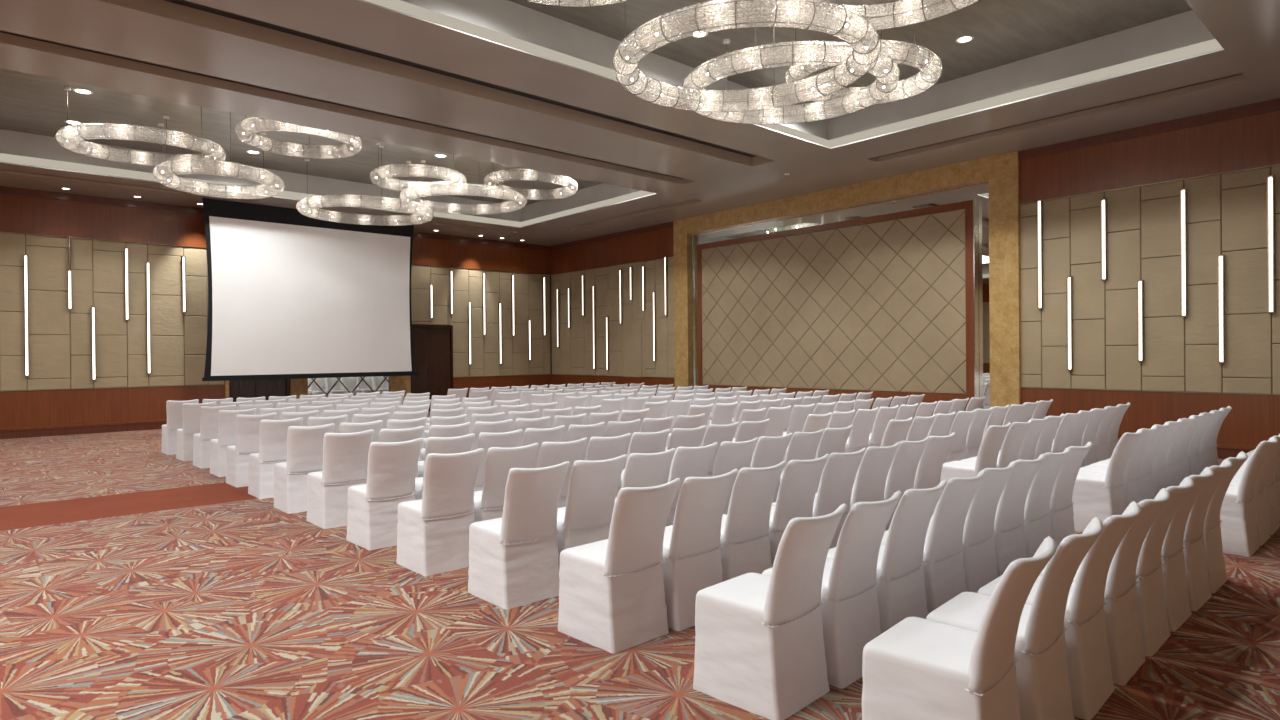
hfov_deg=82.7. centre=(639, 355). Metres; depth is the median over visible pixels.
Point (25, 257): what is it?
wall light
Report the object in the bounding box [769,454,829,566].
banquet chair
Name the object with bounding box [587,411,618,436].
banquet chair
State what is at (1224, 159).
wall
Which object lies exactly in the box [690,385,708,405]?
banquet chair
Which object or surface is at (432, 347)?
door
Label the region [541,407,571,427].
banquet chair
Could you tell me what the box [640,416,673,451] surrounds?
banquet chair
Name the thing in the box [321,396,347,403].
banquet chair
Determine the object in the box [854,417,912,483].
banquet chair
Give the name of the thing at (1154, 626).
banquet chair
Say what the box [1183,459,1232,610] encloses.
banquet chair
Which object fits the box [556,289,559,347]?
wall light
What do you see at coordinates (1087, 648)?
banquet chair
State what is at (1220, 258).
wall light
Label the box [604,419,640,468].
banquet chair
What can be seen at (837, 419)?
banquet chair
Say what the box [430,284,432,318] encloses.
wall light
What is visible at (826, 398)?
banquet chair
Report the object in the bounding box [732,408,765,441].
banquet chair
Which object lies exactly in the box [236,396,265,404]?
banquet chair
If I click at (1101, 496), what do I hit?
banquet chair
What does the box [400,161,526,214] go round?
ring chandelier
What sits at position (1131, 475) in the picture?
banquet chair
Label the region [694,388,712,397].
banquet chair
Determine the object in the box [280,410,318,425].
banquet chair
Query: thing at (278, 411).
banquet chair
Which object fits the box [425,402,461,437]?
banquet chair
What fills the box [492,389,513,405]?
banquet chair
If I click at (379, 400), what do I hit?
banquet chair
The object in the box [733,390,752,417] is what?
banquet chair
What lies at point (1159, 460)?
banquet chair
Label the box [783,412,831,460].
banquet chair
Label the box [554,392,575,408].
banquet chair
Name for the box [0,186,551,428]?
wall
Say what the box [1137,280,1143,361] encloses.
wall light
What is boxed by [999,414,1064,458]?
banquet chair
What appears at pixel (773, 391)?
banquet chair
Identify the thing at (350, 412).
banquet chair
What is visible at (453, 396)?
banquet chair
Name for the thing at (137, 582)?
floor
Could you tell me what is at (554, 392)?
banquet chair
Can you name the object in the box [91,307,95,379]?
wall light
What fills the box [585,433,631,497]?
banquet chair
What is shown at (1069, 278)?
wall light
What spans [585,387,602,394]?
banquet chair
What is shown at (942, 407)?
banquet chair
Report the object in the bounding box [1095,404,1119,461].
banquet chair
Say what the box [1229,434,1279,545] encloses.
banquet chair
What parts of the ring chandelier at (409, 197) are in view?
wire frame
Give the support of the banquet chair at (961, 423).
on the floor
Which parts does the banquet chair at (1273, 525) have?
backrest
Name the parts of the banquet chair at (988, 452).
seat, backrest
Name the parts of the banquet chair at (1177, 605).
seat, backrest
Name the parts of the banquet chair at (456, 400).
backrest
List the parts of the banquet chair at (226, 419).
seat, backrest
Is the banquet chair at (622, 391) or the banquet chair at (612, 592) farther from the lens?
the banquet chair at (622, 391)
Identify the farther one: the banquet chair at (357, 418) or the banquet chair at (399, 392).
the banquet chair at (399, 392)
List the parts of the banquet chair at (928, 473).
backrest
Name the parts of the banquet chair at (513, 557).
seat, backrest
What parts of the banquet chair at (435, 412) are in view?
seat, backrest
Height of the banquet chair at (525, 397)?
0.898 m
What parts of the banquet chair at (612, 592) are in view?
seat, backrest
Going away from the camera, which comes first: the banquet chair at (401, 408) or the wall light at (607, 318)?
the banquet chair at (401, 408)
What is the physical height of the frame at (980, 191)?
4.640 m
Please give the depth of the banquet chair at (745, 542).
4.58 m
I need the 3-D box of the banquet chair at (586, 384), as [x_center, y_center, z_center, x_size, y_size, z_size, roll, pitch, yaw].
[-1.325,1.104,17.857,0.465,0.898,0.624,-1,0,-41]
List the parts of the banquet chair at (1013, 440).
seat, backrest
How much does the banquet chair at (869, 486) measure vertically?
0.898 m
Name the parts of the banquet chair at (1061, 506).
seat, backrest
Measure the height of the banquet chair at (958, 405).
0.898 m
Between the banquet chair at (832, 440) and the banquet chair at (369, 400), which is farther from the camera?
the banquet chair at (369, 400)
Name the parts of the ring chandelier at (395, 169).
wire frame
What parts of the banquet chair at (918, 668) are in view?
seat, backrest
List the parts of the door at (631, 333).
kick panel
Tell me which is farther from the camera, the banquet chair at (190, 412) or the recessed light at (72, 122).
the recessed light at (72, 122)
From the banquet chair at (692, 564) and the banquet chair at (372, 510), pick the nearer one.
the banquet chair at (692, 564)
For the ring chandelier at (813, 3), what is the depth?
6.53 m
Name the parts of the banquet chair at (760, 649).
seat, backrest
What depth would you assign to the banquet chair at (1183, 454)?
7.85 m
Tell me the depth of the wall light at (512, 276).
22.29 m
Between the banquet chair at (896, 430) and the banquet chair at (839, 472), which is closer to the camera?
the banquet chair at (839, 472)
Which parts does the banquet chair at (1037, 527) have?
seat, backrest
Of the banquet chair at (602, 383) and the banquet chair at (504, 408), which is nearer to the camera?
the banquet chair at (504, 408)
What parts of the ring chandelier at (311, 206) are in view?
wire frame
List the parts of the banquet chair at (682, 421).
backrest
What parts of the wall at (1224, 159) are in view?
cornice, cornice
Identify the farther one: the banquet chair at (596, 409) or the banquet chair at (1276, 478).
the banquet chair at (596, 409)
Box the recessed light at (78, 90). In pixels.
[72,88,92,94]
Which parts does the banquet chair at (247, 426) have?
seat, backrest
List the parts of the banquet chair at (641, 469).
backrest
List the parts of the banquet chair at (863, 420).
seat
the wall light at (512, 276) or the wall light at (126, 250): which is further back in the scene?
the wall light at (512, 276)
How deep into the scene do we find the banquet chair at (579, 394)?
13.68 m
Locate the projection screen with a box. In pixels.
[202,198,418,380]
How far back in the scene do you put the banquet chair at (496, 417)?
8.75 m
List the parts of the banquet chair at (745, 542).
seat, backrest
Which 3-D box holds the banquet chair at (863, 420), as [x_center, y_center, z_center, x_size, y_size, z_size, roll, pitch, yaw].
[2.674,1.098,9.216,0.468,0.898,0.626,-1,0,-41]
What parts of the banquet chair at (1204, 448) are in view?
seat, backrest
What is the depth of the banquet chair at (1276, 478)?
6.59 m
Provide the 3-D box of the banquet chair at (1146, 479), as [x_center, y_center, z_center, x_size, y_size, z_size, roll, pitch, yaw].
[4.789,1.087,7.104,0.465,0.898,0.622,-1,0,-41]
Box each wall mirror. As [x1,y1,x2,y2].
[308,376,389,396]
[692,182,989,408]
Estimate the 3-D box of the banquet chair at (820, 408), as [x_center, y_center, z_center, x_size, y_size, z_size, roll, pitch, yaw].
[2.438,1.097,10.330,0.464,0.898,0.624,-1,0,-42]
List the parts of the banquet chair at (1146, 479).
seat, backrest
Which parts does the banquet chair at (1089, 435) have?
seat, backrest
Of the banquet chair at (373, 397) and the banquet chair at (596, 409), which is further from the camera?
the banquet chair at (373, 397)
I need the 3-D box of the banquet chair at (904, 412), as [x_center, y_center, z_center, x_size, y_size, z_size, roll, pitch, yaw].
[3.441,1.089,9.910,0.465,0.898,0.624,-1,0,-42]
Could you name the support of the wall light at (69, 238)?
attached to the wall at (59, 388)
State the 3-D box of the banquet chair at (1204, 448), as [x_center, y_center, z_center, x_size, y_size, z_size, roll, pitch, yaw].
[6.557,1.067,8.647,0.468,0.898,0.626,-1,0,-42]
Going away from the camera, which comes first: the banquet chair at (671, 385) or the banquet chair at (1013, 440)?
the banquet chair at (1013, 440)
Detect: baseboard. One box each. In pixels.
[0,419,166,438]
[1054,433,1255,458]
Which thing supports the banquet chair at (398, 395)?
on the floor
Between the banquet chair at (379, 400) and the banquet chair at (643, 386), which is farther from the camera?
the banquet chair at (643, 386)
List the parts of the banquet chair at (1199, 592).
seat, backrest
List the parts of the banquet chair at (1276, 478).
backrest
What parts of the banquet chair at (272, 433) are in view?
seat, backrest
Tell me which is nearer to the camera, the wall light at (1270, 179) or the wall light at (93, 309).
the wall light at (1270, 179)
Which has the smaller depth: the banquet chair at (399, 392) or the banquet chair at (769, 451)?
the banquet chair at (769, 451)
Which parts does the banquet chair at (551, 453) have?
seat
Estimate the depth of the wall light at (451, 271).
20.92 m
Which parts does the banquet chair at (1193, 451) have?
seat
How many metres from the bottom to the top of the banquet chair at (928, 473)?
0.898 m
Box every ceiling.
[0,0,1279,245]
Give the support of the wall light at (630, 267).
attached to the wall at (1224, 159)
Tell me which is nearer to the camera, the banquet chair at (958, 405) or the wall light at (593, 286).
the banquet chair at (958, 405)
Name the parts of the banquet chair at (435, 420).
seat, backrest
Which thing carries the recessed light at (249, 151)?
in the ceiling at (490, 85)
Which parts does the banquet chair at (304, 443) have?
seat, backrest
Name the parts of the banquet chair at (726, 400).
backrest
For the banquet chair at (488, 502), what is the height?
0.898 m
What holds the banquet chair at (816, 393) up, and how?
on the floor
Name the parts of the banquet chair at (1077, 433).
backrest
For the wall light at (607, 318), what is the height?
1.554 m
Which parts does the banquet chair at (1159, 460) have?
seat, backrest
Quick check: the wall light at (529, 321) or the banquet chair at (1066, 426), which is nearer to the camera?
the banquet chair at (1066, 426)
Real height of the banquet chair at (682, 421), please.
0.898 m
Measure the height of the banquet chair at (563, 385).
0.898 m
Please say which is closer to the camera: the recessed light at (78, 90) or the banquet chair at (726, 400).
the recessed light at (78, 90)
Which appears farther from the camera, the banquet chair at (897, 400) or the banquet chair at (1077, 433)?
the banquet chair at (897, 400)
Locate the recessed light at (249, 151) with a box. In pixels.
[246,150,259,153]
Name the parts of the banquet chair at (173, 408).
seat, backrest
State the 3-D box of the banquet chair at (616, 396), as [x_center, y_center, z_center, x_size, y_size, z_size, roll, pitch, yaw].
[-0.443,1.112,13.129,0.468,0.898,0.624,-1,0,-41]
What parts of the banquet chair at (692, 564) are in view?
seat, backrest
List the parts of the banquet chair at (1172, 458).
seat, backrest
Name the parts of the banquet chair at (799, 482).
seat, backrest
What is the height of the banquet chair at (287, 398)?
0.898 m
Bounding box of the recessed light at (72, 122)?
[64,120,80,124]
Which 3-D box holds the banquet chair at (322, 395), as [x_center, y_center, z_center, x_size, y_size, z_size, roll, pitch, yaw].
[-6.174,1.159,13.551,0.466,0.898,0.623,-1,0,-42]
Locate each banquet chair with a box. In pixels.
[161,399,198,454]
[176,402,216,460]
[193,405,235,467]
[202,398,232,406]
[210,408,255,476]
[220,400,251,409]
[226,413,276,486]
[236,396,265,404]
[239,403,272,414]
[248,417,302,498]
[255,399,285,407]
[260,406,295,419]
[269,395,295,402]
[274,423,334,513]
[276,401,307,411]
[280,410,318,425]
[288,397,316,405]
[299,394,325,400]
[299,404,332,416]
[306,429,373,528]
[307,414,347,432]
[311,400,340,409]
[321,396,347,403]
[323,408,357,422]
[328,393,352,399]
[336,403,367,413]
[339,420,382,441]
[343,398,371,407]
[346,438,422,549]
[351,395,376,401]
[352,412,389,428]
[356,392,379,397]
[362,406,394,419]
[370,401,399,418]
[374,397,401,405]
[378,426,424,477]
[379,394,403,405]
[382,391,404,401]
[386,417,426,460]
[393,410,427,448]
[396,448,483,575]
[398,404,428,437]
[402,399,430,429]
[404,396,429,400]
[406,392,429,396]
[415,433,474,499]
[418,422,470,476]
[421,414,466,460]
[423,407,463,447]
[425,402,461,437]
[426,398,459,429]
[427,394,455,422]
[447,388,467,404]
[461,396,486,414]
[463,401,491,421]
[465,405,497,433]
[468,461,569,609]
[469,387,488,397]
[469,412,504,449]
[471,390,491,400]
[471,419,512,450]
[474,429,522,491]
[474,443,538,521]
[490,386,509,406]
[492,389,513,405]
[494,399,519,412]
[497,391,518,400]
[499,404,528,420]
[507,409,539,431]
[511,385,528,391]
[514,416,550,446]
[516,388,534,404]
[520,390,541,410]
[522,425,564,467]
[529,393,552,410]
[530,402,557,417]
[531,385,547,390]
[537,387,554,393]
[537,438,586,507]
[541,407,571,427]
[543,389,562,402]
[549,384,565,389]
[552,413,586,441]
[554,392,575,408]
[557,386,574,392]
[557,454,626,569]
[558,478,680,653]
[564,388,582,396]
[564,395,587,415]
[566,422,604,459]
[567,383,582,388]
[573,405,600,424]
[576,385,592,391]
[577,391,596,406]
[584,383,598,387]
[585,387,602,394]
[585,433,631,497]
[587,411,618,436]
[589,394,611,412]
[594,384,610,390]
[599,390,618,398]
[600,398,624,421]
[601,382,614,386]
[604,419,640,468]
[605,386,621,393]
[612,384,627,388]
[613,393,633,414]
[614,448,675,504]
[619,408,648,431]
[620,389,637,397]
[621,429,669,485]
[623,386,639,394]
[625,396,648,410]
[629,383,644,391]
[636,391,655,401]
[639,388,656,392]
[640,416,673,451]
[641,385,656,388]
[642,401,667,418]
[650,395,671,417]
[656,384,672,395]
[657,387,674,392]
[657,390,675,415]
[663,469,737,630]
[665,425,706,482]
[666,399,691,432]
[666,404,713,446]
[666,413,704,450]
[666,442,717,525]
[674,393,693,413]
[675,386,692,394]
[677,389,694,404]
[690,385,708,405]
[693,392,713,402]
[693,397,714,426]
[693,503,846,719]
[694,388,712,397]
[702,422,738,476]
[709,391,732,419]
[709,396,736,424]
[711,387,730,411]
[711,402,737,424]
[712,437,758,514]
[720,461,785,581]
[731,386,746,396]
[731,394,757,423]
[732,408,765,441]
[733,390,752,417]
[734,400,760,437]
[735,419,769,467]
[750,433,792,502]
[752,389,769,400]
[758,393,776,409]
[759,398,781,420]
[762,490,901,688]
[764,405,790,436]
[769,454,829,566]
[770,388,786,399]
[772,447,866,548]
[777,392,795,407]
[780,397,801,431]
[780,428,823,481]
[783,403,814,445]
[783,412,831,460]
[795,391,812,404]
[801,395,820,413]
[812,389,828,402]
[813,402,835,427]
[815,425,852,492]
[815,442,899,530]
[821,394,839,412]
[826,479,946,633]
[827,410,854,452]
[833,400,854,411]
[838,393,856,401]
[845,407,878,452]
[848,405,898,446]
[849,398,873,435]
[852,437,928,530]
[854,391,872,403]
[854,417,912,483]
[862,536,1056,719]
[870,397,892,432]
[870,403,917,440]
[881,469,985,613]
[890,395,908,419]
[906,394,924,425]
[906,414,935,440]
[914,401,936,417]
[914,432,955,514]
[926,517,1102,719]
[927,411,955,462]
[927,461,1016,592]
[932,399,953,415]
[940,422,1010,481]
[945,409,976,462]
[947,398,968,435]
[960,419,1032,467]
[965,407,992,458]
[966,396,984,410]
[977,501,1140,719]
[982,405,1009,438]
[994,454,1045,576]
[998,416,1048,459]
[999,403,1025,450]
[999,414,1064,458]
[1018,401,1038,421]
[1024,447,1070,557]
[1031,399,1052,418]
[1040,488,1169,685]
[1049,442,1092,546]
[1051,411,1081,452]
[1052,409,1093,467]
[1053,406,1107,466]
[1072,429,1142,531]
[1079,425,1156,507]
[1090,422,1169,499]
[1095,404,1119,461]
[1106,419,1182,496]
[1108,402,1129,457]
[1135,477,1193,655]
[1161,467,1213,631]
[1165,416,1195,486]
[1179,413,1203,481]
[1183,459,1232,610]
[1188,410,1214,474]
[1199,408,1224,471]
[1203,451,1247,592]
[1209,406,1231,465]
[1220,436,1277,556]
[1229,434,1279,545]
[1233,448,1279,534]
[1238,457,1279,525]
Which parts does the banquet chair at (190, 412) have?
seat, backrest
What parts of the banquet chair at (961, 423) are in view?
seat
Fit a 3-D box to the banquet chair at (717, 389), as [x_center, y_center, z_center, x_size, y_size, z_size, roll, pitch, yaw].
[1.521,1.090,14.844,0.465,0.898,0.622,-1,0,-42]
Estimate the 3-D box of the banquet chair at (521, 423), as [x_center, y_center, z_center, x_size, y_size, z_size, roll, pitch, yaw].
[-1.351,1.135,8.331,0.466,0.898,0.623,-1,0,-41]
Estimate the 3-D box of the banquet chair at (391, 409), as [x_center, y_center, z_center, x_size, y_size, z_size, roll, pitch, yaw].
[-3.750,1.149,10.176,0.468,0.898,0.624,-1,0,-42]
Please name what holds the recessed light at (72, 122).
in the ceiling at (490, 85)
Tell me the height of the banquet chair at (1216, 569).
0.898 m
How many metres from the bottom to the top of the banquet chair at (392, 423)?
0.898 m
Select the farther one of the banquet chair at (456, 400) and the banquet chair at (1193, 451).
the banquet chair at (456, 400)
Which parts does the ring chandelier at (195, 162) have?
wire frame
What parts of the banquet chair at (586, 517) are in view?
seat, backrest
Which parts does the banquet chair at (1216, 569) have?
seat, backrest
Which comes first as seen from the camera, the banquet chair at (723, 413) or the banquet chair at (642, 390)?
the banquet chair at (723, 413)
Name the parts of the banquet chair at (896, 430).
backrest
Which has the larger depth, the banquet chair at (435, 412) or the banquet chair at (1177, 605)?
the banquet chair at (435, 412)
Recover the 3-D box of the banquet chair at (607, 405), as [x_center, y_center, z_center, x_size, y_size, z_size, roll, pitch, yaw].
[-0.574,1.118,11.661,0.465,0.898,0.622,-1,0,-42]
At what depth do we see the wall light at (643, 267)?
19.85 m
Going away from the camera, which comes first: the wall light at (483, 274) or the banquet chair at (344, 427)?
the banquet chair at (344, 427)
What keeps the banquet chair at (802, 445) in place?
on the floor
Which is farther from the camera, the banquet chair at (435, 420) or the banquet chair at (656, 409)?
the banquet chair at (656, 409)
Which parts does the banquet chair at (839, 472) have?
seat, backrest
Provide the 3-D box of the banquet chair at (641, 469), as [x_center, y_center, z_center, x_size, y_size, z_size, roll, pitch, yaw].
[-0.066,1.134,5.451,0.466,0.898,0.623,-1,0,-42]
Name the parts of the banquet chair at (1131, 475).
seat, backrest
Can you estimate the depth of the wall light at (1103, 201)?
11.60 m
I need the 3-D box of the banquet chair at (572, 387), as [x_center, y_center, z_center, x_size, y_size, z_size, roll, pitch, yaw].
[-1.768,1.113,16.057,0.466,0.898,0.623,-1,0,-41]
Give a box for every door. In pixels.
[230,379,288,401]
[411,325,452,411]
[622,324,641,385]
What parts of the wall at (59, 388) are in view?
door trim, cornice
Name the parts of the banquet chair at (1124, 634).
seat, backrest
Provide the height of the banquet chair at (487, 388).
0.898 m
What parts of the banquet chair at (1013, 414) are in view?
backrest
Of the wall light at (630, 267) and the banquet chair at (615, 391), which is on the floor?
the banquet chair at (615, 391)
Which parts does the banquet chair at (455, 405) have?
backrest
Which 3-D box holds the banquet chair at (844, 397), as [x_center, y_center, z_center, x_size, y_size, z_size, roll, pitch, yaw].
[3.385,1.081,12.521,0.468,0.898,0.626,-1,0,-41]
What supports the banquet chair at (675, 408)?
on the floor
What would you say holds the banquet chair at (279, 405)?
on the floor
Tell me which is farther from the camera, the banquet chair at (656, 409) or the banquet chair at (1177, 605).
the banquet chair at (656, 409)
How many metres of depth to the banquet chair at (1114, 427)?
9.48 m
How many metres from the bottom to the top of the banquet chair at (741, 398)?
0.898 m
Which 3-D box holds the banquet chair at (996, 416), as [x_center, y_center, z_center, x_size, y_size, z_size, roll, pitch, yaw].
[4.455,1.082,9.479,0.466,0.898,0.626,-1,0,-42]
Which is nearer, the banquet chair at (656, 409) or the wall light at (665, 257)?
the banquet chair at (656, 409)
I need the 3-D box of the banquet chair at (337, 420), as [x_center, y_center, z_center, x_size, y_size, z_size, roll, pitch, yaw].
[-3.844,1.155,8.777,0.466,0.898,0.623,-1,0,-42]
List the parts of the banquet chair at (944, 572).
seat, backrest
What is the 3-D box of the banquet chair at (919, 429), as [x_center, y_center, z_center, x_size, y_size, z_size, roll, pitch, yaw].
[2.961,1.099,8.142,0.468,0.898,0.624,-1,0,-42]
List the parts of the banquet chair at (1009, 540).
seat, backrest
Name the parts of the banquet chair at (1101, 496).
seat, backrest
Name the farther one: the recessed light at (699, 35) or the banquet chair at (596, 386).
the banquet chair at (596, 386)
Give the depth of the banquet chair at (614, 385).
16.82 m
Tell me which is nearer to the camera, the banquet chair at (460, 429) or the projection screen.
the banquet chair at (460, 429)
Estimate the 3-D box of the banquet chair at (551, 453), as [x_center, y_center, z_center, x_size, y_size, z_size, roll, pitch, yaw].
[-0.775,1.137,6.166,0.466,0.898,0.623,-1,0,-41]
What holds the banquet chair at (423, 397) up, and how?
on the floor
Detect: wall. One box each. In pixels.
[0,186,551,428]
[550,98,1279,446]
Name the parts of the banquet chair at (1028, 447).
backrest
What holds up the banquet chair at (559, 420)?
on the floor
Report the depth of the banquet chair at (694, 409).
9.95 m
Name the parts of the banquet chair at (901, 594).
seat, backrest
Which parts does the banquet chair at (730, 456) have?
seat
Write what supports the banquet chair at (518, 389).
on the floor
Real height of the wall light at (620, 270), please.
1.544 m
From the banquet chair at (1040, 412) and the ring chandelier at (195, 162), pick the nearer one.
the banquet chair at (1040, 412)
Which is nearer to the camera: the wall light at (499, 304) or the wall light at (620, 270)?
the wall light at (620, 270)
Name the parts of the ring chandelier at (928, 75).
wire frame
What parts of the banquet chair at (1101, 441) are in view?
seat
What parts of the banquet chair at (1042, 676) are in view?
seat, backrest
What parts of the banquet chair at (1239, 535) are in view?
seat, backrest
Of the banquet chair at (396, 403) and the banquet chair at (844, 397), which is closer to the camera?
the banquet chair at (396, 403)
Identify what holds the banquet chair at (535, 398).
on the floor
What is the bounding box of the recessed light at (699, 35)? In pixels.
[691,30,707,37]
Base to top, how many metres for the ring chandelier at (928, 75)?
0.851 m
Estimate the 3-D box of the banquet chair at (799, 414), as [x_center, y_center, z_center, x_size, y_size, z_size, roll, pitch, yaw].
[2.056,1.101,9.988,0.465,0.898,0.622,-1,0,-41]
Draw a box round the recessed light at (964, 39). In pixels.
[956,36,973,42]
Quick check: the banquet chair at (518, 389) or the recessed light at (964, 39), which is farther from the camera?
the banquet chair at (518, 389)
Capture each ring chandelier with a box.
[55,86,225,167]
[153,115,283,198]
[235,115,361,158]
[296,144,433,225]
[370,142,466,192]
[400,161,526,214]
[484,168,577,199]
[523,0,629,6]
[613,0,879,111]
[681,3,899,124]
[762,0,979,31]
[785,0,941,105]
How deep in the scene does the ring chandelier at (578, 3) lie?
6.41 m
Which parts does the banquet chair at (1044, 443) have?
backrest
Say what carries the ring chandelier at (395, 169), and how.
hanging from the ceiling at (490, 85)
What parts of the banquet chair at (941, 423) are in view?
backrest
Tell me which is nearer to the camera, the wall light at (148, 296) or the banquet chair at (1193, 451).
the banquet chair at (1193, 451)
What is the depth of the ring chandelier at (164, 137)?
11.40 m
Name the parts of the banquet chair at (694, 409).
seat, backrest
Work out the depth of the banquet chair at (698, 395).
12.80 m
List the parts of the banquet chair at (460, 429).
seat, backrest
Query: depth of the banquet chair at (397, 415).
9.20 m
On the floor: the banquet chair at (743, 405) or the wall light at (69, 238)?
the banquet chair at (743, 405)
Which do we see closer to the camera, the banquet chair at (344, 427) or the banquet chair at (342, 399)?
the banquet chair at (344, 427)
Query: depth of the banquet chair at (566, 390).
14.71 m
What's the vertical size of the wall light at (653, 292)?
1.884 m
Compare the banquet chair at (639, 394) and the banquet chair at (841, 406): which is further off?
the banquet chair at (639, 394)
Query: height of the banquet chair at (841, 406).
0.898 m
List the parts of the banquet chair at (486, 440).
seat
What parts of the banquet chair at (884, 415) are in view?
seat, backrest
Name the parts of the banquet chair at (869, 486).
backrest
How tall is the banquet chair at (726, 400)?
0.898 m
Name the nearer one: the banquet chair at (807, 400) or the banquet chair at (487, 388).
the banquet chair at (807, 400)
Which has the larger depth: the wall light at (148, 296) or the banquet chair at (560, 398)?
the wall light at (148, 296)
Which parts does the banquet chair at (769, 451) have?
seat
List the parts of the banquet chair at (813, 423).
backrest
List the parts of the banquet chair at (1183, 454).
seat, backrest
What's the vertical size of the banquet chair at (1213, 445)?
0.898 m
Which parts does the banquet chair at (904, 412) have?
backrest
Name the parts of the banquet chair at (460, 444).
seat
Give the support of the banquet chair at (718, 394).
on the floor
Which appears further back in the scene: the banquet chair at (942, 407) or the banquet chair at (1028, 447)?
the banquet chair at (942, 407)
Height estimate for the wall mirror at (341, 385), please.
4.316 m
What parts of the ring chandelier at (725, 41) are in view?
wire frame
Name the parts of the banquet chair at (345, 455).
seat, backrest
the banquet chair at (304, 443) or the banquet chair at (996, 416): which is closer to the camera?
the banquet chair at (304, 443)
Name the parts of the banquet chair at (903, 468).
seat, backrest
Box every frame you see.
[289,376,410,404]
[673,151,1021,425]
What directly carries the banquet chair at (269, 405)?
on the floor
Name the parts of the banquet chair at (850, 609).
seat, backrest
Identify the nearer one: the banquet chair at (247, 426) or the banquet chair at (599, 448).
the banquet chair at (599, 448)
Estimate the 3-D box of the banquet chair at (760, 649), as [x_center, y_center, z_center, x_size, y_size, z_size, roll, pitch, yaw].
[0.623,1.134,3.408,0.464,0.898,0.624,-1,0,-45]
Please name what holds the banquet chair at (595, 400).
on the floor
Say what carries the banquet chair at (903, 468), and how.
on the floor
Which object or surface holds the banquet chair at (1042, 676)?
on the floor
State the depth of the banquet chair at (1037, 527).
5.10 m
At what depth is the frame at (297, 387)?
19.70 m
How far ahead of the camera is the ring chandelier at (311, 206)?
14.73 m
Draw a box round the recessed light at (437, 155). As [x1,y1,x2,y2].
[434,154,446,157]
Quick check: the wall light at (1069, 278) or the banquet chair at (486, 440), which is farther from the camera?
the wall light at (1069, 278)
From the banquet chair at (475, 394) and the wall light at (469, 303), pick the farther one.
the wall light at (469, 303)
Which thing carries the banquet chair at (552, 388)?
on the floor
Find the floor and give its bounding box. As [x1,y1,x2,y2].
[0,412,1279,719]
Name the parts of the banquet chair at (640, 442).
seat, backrest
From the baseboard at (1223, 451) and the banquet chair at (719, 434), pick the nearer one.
the banquet chair at (719, 434)
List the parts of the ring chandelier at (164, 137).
wire frame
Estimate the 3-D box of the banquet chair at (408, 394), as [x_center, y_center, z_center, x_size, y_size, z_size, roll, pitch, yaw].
[-4.309,1.142,13.792,0.468,0.898,0.624,-1,0,-41]
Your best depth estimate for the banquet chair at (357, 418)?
8.88 m
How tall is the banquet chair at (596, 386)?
0.898 m
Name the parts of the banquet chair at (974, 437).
seat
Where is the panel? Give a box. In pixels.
[697,199,978,415]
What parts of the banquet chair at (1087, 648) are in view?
seat, backrest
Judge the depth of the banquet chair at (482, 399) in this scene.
12.05 m
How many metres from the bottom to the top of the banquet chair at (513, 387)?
0.898 m
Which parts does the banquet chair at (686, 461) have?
seat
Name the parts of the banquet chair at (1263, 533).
seat, backrest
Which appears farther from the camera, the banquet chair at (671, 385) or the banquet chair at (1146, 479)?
the banquet chair at (671, 385)
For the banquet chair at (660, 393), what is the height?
0.898 m
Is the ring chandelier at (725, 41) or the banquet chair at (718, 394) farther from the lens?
the banquet chair at (718, 394)
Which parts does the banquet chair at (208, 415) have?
seat, backrest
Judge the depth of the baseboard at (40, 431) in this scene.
15.29 m
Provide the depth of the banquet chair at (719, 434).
7.24 m
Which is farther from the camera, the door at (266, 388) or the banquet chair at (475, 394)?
the door at (266, 388)
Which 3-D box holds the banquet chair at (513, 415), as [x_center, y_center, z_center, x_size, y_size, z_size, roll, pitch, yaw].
[-1.616,1.134,9.338,0.465,0.898,0.622,-1,0,-41]
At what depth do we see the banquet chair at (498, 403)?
11.28 m
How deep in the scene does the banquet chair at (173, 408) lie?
11.98 m
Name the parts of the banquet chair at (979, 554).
seat, backrest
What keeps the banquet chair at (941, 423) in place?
on the floor
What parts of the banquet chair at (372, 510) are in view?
seat, backrest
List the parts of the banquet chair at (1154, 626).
seat, backrest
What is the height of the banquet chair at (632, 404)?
0.898 m
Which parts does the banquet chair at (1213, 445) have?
seat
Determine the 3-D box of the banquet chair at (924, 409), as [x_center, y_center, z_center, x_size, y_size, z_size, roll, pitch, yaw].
[3.832,1.085,10.245,0.468,0.898,0.626,-1,0,-42]
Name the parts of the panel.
edge trim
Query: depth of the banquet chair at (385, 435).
7.09 m
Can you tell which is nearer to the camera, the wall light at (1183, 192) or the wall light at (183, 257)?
the wall light at (1183, 192)
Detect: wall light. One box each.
[23,255,28,376]
[67,236,71,309]
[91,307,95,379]
[124,248,128,319]
[146,262,150,373]
[182,256,185,312]
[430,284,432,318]
[450,270,452,314]
[468,302,471,364]
[482,273,485,334]
[498,303,501,363]
[511,275,514,335]
[528,320,530,360]
[542,277,545,335]
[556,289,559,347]
[568,288,570,327]
[582,275,584,315]
[592,285,595,368]
[606,317,608,369]
[619,269,622,323]
[629,266,632,300]
[642,266,645,311]
[652,291,655,361]
[664,256,667,315]
[1037,200,1042,308]
[1066,276,1072,370]
[1100,199,1106,279]
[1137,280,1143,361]
[1180,188,1186,316]
[1217,255,1224,362]
[1267,175,1274,312]
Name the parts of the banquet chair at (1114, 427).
seat, backrest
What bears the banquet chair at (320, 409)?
on the floor
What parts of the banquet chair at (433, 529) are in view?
seat, backrest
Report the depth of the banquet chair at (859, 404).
10.77 m

